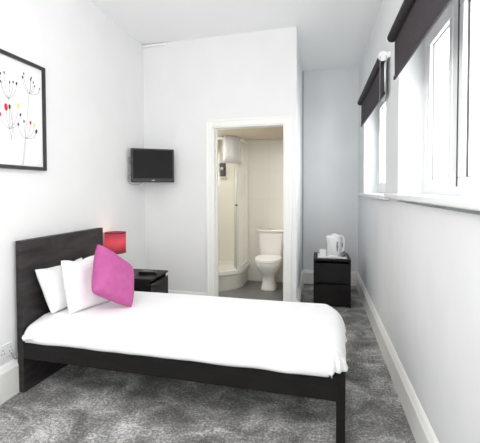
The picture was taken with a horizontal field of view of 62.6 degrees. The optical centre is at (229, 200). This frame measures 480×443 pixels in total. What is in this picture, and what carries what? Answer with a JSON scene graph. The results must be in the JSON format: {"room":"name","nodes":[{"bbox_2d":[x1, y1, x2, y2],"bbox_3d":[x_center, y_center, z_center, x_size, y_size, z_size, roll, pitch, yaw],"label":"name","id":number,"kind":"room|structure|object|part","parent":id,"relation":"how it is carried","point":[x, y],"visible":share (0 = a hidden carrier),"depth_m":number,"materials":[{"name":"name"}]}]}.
{"room":"hotel room","nodes":[
{"label":"hotel room","id":0,"kind":"room"},
{"bbox_2d":[0,0,144,366],"bbox_3d":[-1.537,-0.221,2.606,0.200,3.011,7.417,0,2,13],"label":"wall","id":1,"kind":"structure","parent":0,"point":[93,67],"depth_m":3.29,"materials":[{"name":"paint"}]},
{"bbox_2d":[0,340,17,359],"bbox_3d":[-1.430,0.993,2.565,0.034,0.126,0.163,0,2,13],"label":"wall socket","id":2,"kind":"object","parent":1,"relation":"attached to","point":[7,349],"visible":1,"depth_m":2.56,"materials":[{"name":"white plastic"}]},
{"bbox_2d":[0,357,18,404],"bbox_3d":[-1.580,1.193,1.917,0.028,0.225,5.570,0,2,13],"label":"baseboard","id":3,"kind":"structure","parent":1,"relation":"attached to","point":[9,372],"depth_m":2.56,"materials":[{"name":"white"}]},
{"bbox_2d":[0,49,46,170],"bbox_3d":[-1.438,-0.578,2.513,0.030,0.747,0.780,0,2,13],"label":"framed print","id":4,"kind":"object","parent":1,"relation":"attached to","point":[23,137],"visible":1,"depth_m":2.68,"materials":[{"name":"black"}]},
{"bbox_2d":[0,280,415,442],"bbox_3d":[-0.183,1.338,2.347,2.965,0.100,7.417,0,2,13],"label":"floor","id":5,"kind":"structure","parent":0,"point":[74,404],"depth_m":2.43,"materials":[{"name":"grey carpet"}]},
{"bbox_2d":[133,269,167,292],"bbox_3d":[-0.883,0.974,3.769,0.480,0.550,0.412,0,2,13],"label":"chest","id":6,"kind":"object","parent":5,"relation":"on","point":[158,282],"visible":0.31,"depth_m":3.67,"materials":[{"name":"black wood"}]},
{"bbox_2d":[105,231,125,253],"bbox_3d":[-1.077,0.502,3.746,0.195,0.396,0.195,0,2,13],"label":"table lamp","id":7,"kind":"object","parent":6,"relation":"on","point":[115,241],"visible":0.66,"depth_m":3.66,"materials":[{"name":"red fabric"}]},
{"bbox_2d":[139,270,156,273],"bbox_3d":[-0.769,0.684,3.742,0.170,0.028,0.050,0,2,7],"label":"remote control","id":8,"kind":"object","parent":6,"relation":"on","point":[140,271],"visible":1,"depth_m":3.72,"materials":[{"name":"black plastic"}]},
{"bbox_3d":[-0.869,0.854,3.762,0.450,0.221,0.410,0,2,13],"label":"drawer","id":9,"kind":"part","parent":6,"relation":"part of","materials":[{"name":"black wood"}]},
{"bbox_2d":[15,228,345,442],"bbox_3d":[-0.277,0.768,2.784,2.100,1.015,0.925,0,2,16],"label":"bed","id":10,"kind":"object","parent":5,"relation":"on","point":[37,362],"visible":0.42,"depth_m":2.52,"materials":[{"name":"black wood"}]},
{"bbox_3d":[-1.263,0.763,3.064,0.050,1.015,0.925,0,2,16],"label":"headboard","id":11,"kind":"part","parent":10,"relation":"part of","materials":[{"name":"black wood"}]},
{"bbox_3d":[-0.396,0.985,2.364,2.003,0.142,0.030,0,2,16],"label":"rail","id":12,"kind":"part","parent":10,"relation":"part of","materials":[{"name":"black wood"}]},
{"bbox_3d":[0.592,1.103,2.093,0.047,0.380,0.050,0,2,16],"label":"leg","id":13,"kind":"part","parent":10,"relation":"part of","materials":[{"name":"black wood"}]},
{"bbox_3d":[-0.308,0.939,2.798,1.825,0.163,0.841,0,2,16],"label":"mattress","id":14,"kind":"object","parent":10,"relation":"on","visible":0},
{"bbox_2d":[22,291,347,377],"bbox_3d":[-0.243,0.848,2.773,2.065,0.159,0.992,0,2,16],"label":"duvet","id":15,"kind":"object","parent":14,"relation":"on","point":[301,338],"visible":0.86,"depth_m":2.45,"materials":[{"name":"white fabric"}]},
{"bbox_2d":[35,258,82,313],"bbox_3d":[-1.193,0.620,2.945,0.149,0.317,0.589,0,2,18],"label":"pillow","id":16,"kind":"object","parent":15,"relation":"on","point":[50,280],"visible":0.41,"depth_m":2.74,"materials":[{"name":"white fabric"}]},
{"bbox_2d":[61,255,109,314],"bbox_3d":[-1.039,0.594,2.891,0.185,0.371,0.431,1,2,27],"label":"pillow","id":17,"kind":"object","parent":15,"relation":"on","point":[76,275],"visible":0.66,"depth_m":2.76,"materials":[{"name":"white fabric"}]},
{"bbox_2d":[92,244,133,306],"bbox_3d":[-0.847,0.549,2.864,0.261,0.459,0.456,1,2,38],"label":"cushion","id":18,"kind":"object","parent":15,"relation":"on","point":[112,276],"visible":1,"depth_m":2.79,"materials":[{"name":"pink fabric"}]},
{"bbox_2d":[218,261,249,290],"bbox_3d":[-0.257,1.058,5.548,0.980,0.272,0.762,0,2,13],"label":"shower tray","id":19,"kind":"object","parent":5,"relation":"on","point":[228,280],"visible":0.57,"depth_m":5.32,"materials":[{"name":"white ceramic"}]},
{"bbox_2d":[218,137,247,270],"bbox_3d":[-0.186,0.048,5.354,1.208,1.757,0.430,-1,2,-25],"label":"shower enclosure","id":20,"kind":"object","parent":19,"relation":"on","point":[241,140],"visible":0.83,"depth_m":5.30,"materials":[{"name":"white metal"}]},
{"bbox_2d":[222,135,240,163],"bbox_3d":[0.028,-0.669,5.232,0.277,0.362,0.093,-1,2,-36],"label":"water heater","id":21,"kind":"object","parent":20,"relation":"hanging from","point":[231,147],"visible":1,"depth_m":5.19,"materials":[{"name":"white metal"}]},
{"bbox_3d":[-0.190,-0.816,5.329,1.208,0.030,0.422,-1,2,-25],"label":"rail","id":22,"kind":"part","parent":20,"relation":"part of","materials":[{"name":"white metal"}]},
{"bbox_3d":[-0.185,0.915,5.380,1.208,0.022,0.422,-1,2,-25],"label":"rail","id":23,"kind":"part","parent":20,"relation":"part of","materials":[{"name":"white"}]},
{"bbox_3d":[0.089,0.054,5.292,0.039,1.747,0.025,0,2,13],"label":"post","id":24,"kind":"part","parent":20,"relation":"part of","materials":[{"name":"grey metal"}]},
{"bbox_3d":[0.259,0.039,5.778,0.033,1.747,0.025,0,2,13],"label":"post","id":25,"kind":"part","parent":20,"relation":"part of","materials":[{"name":"white metal"}]},
{"bbox_2d":[255,228,282,290],"bbox_3d":[0.552,0.803,5.405,0.388,0.785,0.666,0,2,13],"label":"toilet","id":26,"kind":"object","parent":5,"relation":"on","point":[268,263],"visible":0.92,"depth_m":5.45,"materials":[{"name":"white ceramic"}]},
{"bbox_3d":[0.531,0.800,5.311,0.362,0.019,0.473,0,2,13],"label":"seat","id":27,"kind":"part","parent":26,"relation":"part of","materials":[{"name":"white plastic"}]},
{"bbox_3d":[0.531,0.778,5.312,0.358,0.020,0.470,0,2,13],"label":"seat lid","id":28,"kind":"part","parent":26,"relation":"part of","materials":[{"name":"white plastic"}]},
{"bbox_3d":[0.603,0.428,5.625,0.388,0.030,0.193,0,2,13],"label":"cistern lid","id":29,"kind":"part","parent":26,"relation":"part of","materials":[{"name":"white ceramic"}]},
{"bbox_2d":[313,252,350,307],"bbox_3d":[1.222,0.939,4.712,0.412,0.550,0.480,0,2,13],"label":"chest","id":30,"kind":"object","parent":5,"relation":"on","point":[332,276],"visible":0.88,"depth_m":4.48,"materials":[{"name":"black wood"}]},
{"bbox_2d":[318,253,346,258],"bbox_3d":[1.208,0.654,4.639,0.325,0.022,0.230,0,2,13],"label":"tray","id":31,"kind":"object","parent":30,"relation":"on","point":[319,256],"visible":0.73,"depth_m":4.53,"materials":[{"name":"white plastic"}]},
{"bbox_2d":[320,249,325,255],"bbox_3d":[1.095,0.617,4.612,0.072,0.083,0.070,0,2,13],"label":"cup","id":32,"kind":"object","parent":31,"relation":"on","point":[322,251],"visible":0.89,"depth_m":4.58,"materials":[{"name":"white ceramic"}]},
{"bbox_2d":[326,234,344,256],"bbox_3d":[1.240,0.526,4.629,0.166,0.263,0.179,-1,2,-37],"label":"kettle","id":33,"kind":"object","parent":31,"relation":"on","point":[333,240],"visible":0.99,"depth_m":4.58,"materials":[{"name":"white plastic"}]},
{"bbox_3d":[1.319,0.511,4.615,0.074,0.211,0.024,0,2,13],"label":"handle","id":34,"kind":"part","parent":33,"relation":"part of","materials":[{"name":"white plastic"}]},
{"bbox_3d":[1.218,0.820,4.694,0.410,0.221,0.450,0,2,13],"label":"drawer","id":35,"kind":"part","parent":30,"relation":"part of","materials":[{"name":"black wood"}]},
{"bbox_3d":[1.219,1.068,4.702,0.410,0.232,0.450,0,2,13],"label":"drawer","id":36,"kind":"part","parent":30,"relation":"part of","materials":[{"name":"black wood"}]},
{"bbox_2d":[143,26,297,301],"bbox_3d":[-0.131,-0.278,4.377,1.758,3.011,0.148,0,2,17],"label":"wall","id":37,"kind":"structure","parent":0,"point":[192,82],"depth_m":4.40,"materials":[{"name":"paint"}]},
{"bbox_2d":[128,148,173,184],"bbox_3d":[-0.881,-0.361,4.351,0.499,0.391,0.260,-1,2,-23],"label":"television","id":38,"kind":"object","parent":37,"relation":"attached to","point":[147,165],"visible":1,"depth_m":4.24,"materials":[{"name":"black plastic"}]},
{"bbox_2d":[142,42,166,47],"bbox_3d":[-0.850,-1.764,4.492,0.300,0.027,0.028,0,2,17],"label":"trim","id":39,"kind":"structure","parent":37,"relation":"attached to","point":[165,43],"depth_m":4.48,"materials":[{"name":"white paint"}]},
{"bbox_2d":[206,115,290,301],"bbox_3d":[0.216,0.177,4.287,0.934,2.105,0.160,0,2,17],"label":"door frame","id":40,"kind":"structure","parent":37,"relation":"in","point":[212,126],"depth_m":4.29,"materials":[{"name":"white painted wood"}]},
{"bbox_2d":[88,0,381,70],"bbox_3d":[-0.193,-1.771,2.255,2.965,0.100,7.417,0,2,13],"label":"ceiling","id":41,"kind":"structure","parent":0,"point":[332,34],"depth_m":3.89,"materials":[{"name":"white paint"}]},
{"bbox_2d":[218,127,282,140],"bbox_3d":[-0.011,-0.886,5.144,1.653,0.060,1.357,0,2,13],"label":"ceiling","id":42,"kind":"structure","parent":0,"point":[268,133],"depth_m":5.05,"materials":[{"name":"beige paint"}]},
{"bbox_2d":[218,67,358,281],"bbox_3d":[0.704,-0.322,5.792,2.765,3.011,0.212,0,2,13],"label":"wall","id":43,"kind":"structure","parent":0,"point":[330,96],"depth_m":5.58,"materials":[{"name":"paint"}]},
{"bbox_2d":[219,163,226,178],"bbox_3d":[-0.098,-0.435,5.821,0.110,0.230,0.075,0,2,13],"label":"wall dispenser","id":44,"kind":"object","parent":43,"relation":"attached to","point":[222,166],"visible":0.99,"depth_m":5.80,"materials":[{"name":"black plastic"}]},
{"bbox_2d":[303,269,355,285],"bbox_3d":[1.407,1.091,5.564,0.742,0.195,0.028,0,2,13],"label":"baseboard","id":45,"kind":"structure","parent":43,"relation":"attached to","point":[308,274],"depth_m":5.61,"materials":[{"name":"white"}]},
{"bbox_2d":[298,40,302,287],"bbox_3d":[0.827,-0.296,4.886,0.100,3.011,1.525,0,2,13],"label":"wall","id":46,"kind":"structure","parent":0,"point":[300,71],"depth_m":4.84,"materials":[{"name":"paint"}]},
{"bbox_2d":[296,270,303,301],"bbox_3d":[0.885,1.113,4.874,0.028,0.195,1.565,0,2,13],"label":"baseboard","id":47,"kind":"structure","parent":46,"relation":"attached to","point":[301,284],"depth_m":4.76,"materials":[{"name":"white"}]},
{"bbox_2d":[302,112,302,269],"bbox_3d":[1.048,-0.413,5.606,0.012,2.821,0.016,0,2,13],"label":"trim","id":48,"kind":"structure","parent":46,"relation":"attached to","point":[302,112],"depth_m":5.61,"materials":[{"name":"grey paint"}]},
{"bbox_2d":[358,0,479,442],"bbox_3d":[1.114,-0.209,1.905,0.250,3.011,7.217,0,2,13],"label":"wall","id":49,"kind":"structure","parent":0,"point":[419,263],"depth_m":2.32,"materials":[{"name":"paint"}]},
{"bbox_2d":[357,51,390,126],"bbox_3d":[1.391,-0.978,3.893,0.091,0.401,1.738,0,2,13],"label":"roller blind","id":50,"kind":"object","parent":49,"relation":"attached to","point":[373,92],"visible":1,"depth_m":3.57,"materials":[{"name":"grey fabric"}]},
{"bbox_2d":[358,193,389,199],"bbox_3d":[1.523,-0.048,4.034,0.208,0.036,2.060,0,2,13],"label":"windowsill","id":51,"kind":"structure","parent":49,"relation":"attached to","point":[371,195],"depth_m":3.66,"materials":[{"name":"white paint"}]},
{"bbox_2d":[378,91,385,192],"bbox_3d":[1.650,-0.613,3.985,0.062,1.108,1.581,0,2,13],"label":"window","id":52,"kind":"structure","parent":49,"relation":"in","point":[381,185],"depth_m":4.63,"materials":[{"name":"white plastic"}]},
{"bbox_2d":[356,272,438,442],"bbox_3d":[1.005,1.195,2.074,0.028,0.195,7.017,0,2,13],"label":"baseboard","id":53,"kind":"structure","parent":49,"relation":"attached to","point":[422,431],"depth_m":2.55,"materials":[{"name":"white"}]},
{"bbox_2d":[386,0,451,79],"bbox_3d":[0.845,-0.941,1.476,0.091,0.328,2.505,0,2,13],"label":"roller blind","id":54,"kind":"object","parent":49,"relation":"attached to","point":[415,19],"visible":1,"depth_m":2.15,"materials":[{"name":"grey fabric"}]},
{"bbox_2d":[384,193,479,210],"bbox_3d":[0.977,0.007,1.618,0.208,0.036,2.885,0,2,13],"label":"windowsill","id":55,"kind":"structure","parent":49,"relation":"attached to","point":[463,202],"depth_m":1.68,"materials":[{"name":"white paint"}]},
{"bbox_2d":[423,0,479,196],"bbox_3d":[1.083,-0.537,1.476,0.062,1.108,2.488,0,2,13],"label":"window","id":56,"kind":"structure","parent":49,"relation":"in","point":[457,18],"depth_m":2.10,"materials":[{"name":"white plastic"}]},
{"bbox_3d":[1.278,-0.564,2.371,0.045,0.988,0.500,0,2,13],"label":"sash","id":57,"kind":"part","parent":56,"relation":"part of","materials":[{"name":"white plastic"}]},
{"bbox_3d":[1.082,-0.538,1.506,0.046,0.988,1.055,0,2,13],"label":"sash","id":58,"kind":"part","parent":56,"relation":"part of","materials":[{"name":"white plastic"}]}
]}

